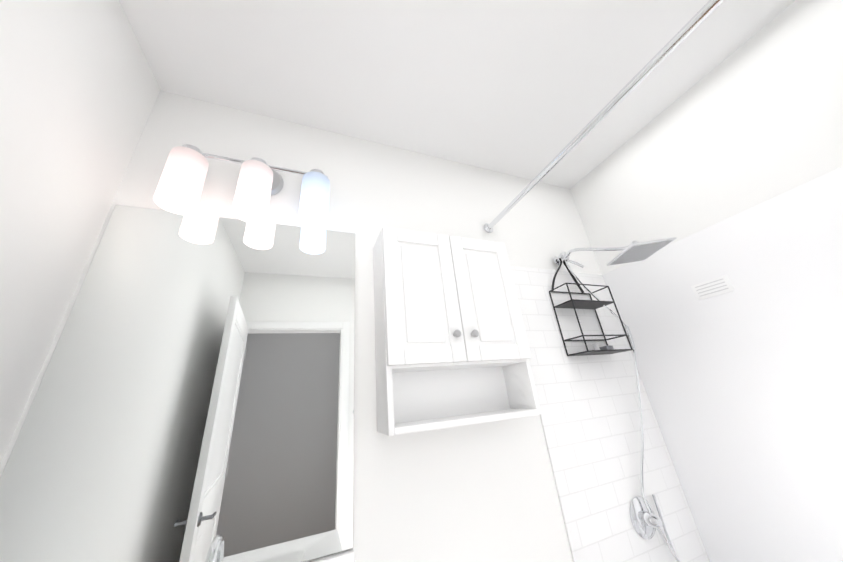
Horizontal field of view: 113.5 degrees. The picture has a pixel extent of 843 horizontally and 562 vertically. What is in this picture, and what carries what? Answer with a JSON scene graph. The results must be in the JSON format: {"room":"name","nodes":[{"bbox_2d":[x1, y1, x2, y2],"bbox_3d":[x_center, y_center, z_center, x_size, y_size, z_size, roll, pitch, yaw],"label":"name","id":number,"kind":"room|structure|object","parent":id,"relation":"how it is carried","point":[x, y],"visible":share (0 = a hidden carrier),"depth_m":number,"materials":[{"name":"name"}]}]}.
{"room":"bathroom","nodes":[
{"label":"bathroom","id":0,"kind":"room"},
{"bbox_2d":[0,0,842,561],"bbox_3d":[0.398,0.155,0.246,2.409,2.560,1.955,4,-24,-21],"label":"wall","id":1,"kind":"structure","parent":0,"point":[96,124],"depth_m":0.96,"materials":[{"name":"white paint"}]},
{"bbox_2d":[0,205,354,561],"bbox_3d":[-0.575,0.241,0.810,0.742,1.000,0.005,4,-24,-21],"label":"mirror","id":2,"kind":"object","parent":1,"relation":"attached to","point":[193,400],"visible":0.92,"depth_m":0.75,"materials":[{"name":"clear glass"}]},
{"bbox_2d":[153,144,329,229],"bbox_3d":[-0.589,-0.347,0.991,0.492,0.302,0.149,4,-24,-21],"label":"sconce","id":3,"kind":"object","parent":1,"relation":"attached to","point":[183,177],"visible":1,"depth_m":0.91,"materials":[{"name":"white glass"}]},
{"bbox_2d":[373,227,541,435],"bbox_3d":[0.114,0.152,1.022,0.538,0.670,0.196,4,-24,-21],"label":"upper cabinet","id":4,"kind":"object","parent":1,"relation":"attached to","point":[452,348],"visible":1,"depth_m":0.98,"materials":[{"name":"white paint"}]},
{"bbox_2d":[484,0,723,232],"bbox_3d":[0.613,-0.573,0.778,0.056,0.056,1.530,4,-24,-21],"label":"curtain rod","id":5,"kind":"object","parent":1,"relation":"attached to","point":[698,18],"visible":1,"depth_m":0.81,"materials":[{"name":"silver metal"}]},
{"bbox_2d":[510,167,842,561],"bbox_3d":[1.066,0.335,0.548,0.684,1.494,1.528,4,-24,-21],"label":"wall panel","id":6,"kind":"object","parent":1,"relation":"attached to","point":[734,323],"visible":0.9,"depth_m":1.08,"materials":[{"name":"tile"}]},
{"bbox_2d":[549,237,679,561],"bbox_3d":[0.921,0.425,1.047,0.334,1.421,0.483,4,-24,-21],"label":"shower","id":7,"kind":"object","parent":6,"relation":"attached to","point":[646,521],"visible":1,"depth_m":1.22,"materials":[{"name":"silver metal"}]},
{"bbox_2d":[119,0,795,188],"bbox_3d":[0.207,-1.364,0.036,3.199,0.100,3.470,4,-24,-21],"label":"ceiling","id":8,"kind":"structure","parent":0,"point":[528,89],"depth_m":1.09,"materials":[{"name":"white paint"}]},
{"bbox_3d":[0.439,1.077,-0.993,3.199,0.100,3.470,4,-24,-21],"label":"floor","id":9,"kind":"structure","parent":0,"visible":0},
{"bbox_2d":[309,549,354,561],"bbox_3d":[-0.392,1.058,0.194,0.750,1.001,0.541,4,-24,-21],"label":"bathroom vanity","id":10,"kind":"object","parent":9,"relation":"on","point":[347,556],"visible":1,"depth_m":0.72,"materials":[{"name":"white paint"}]}
]}

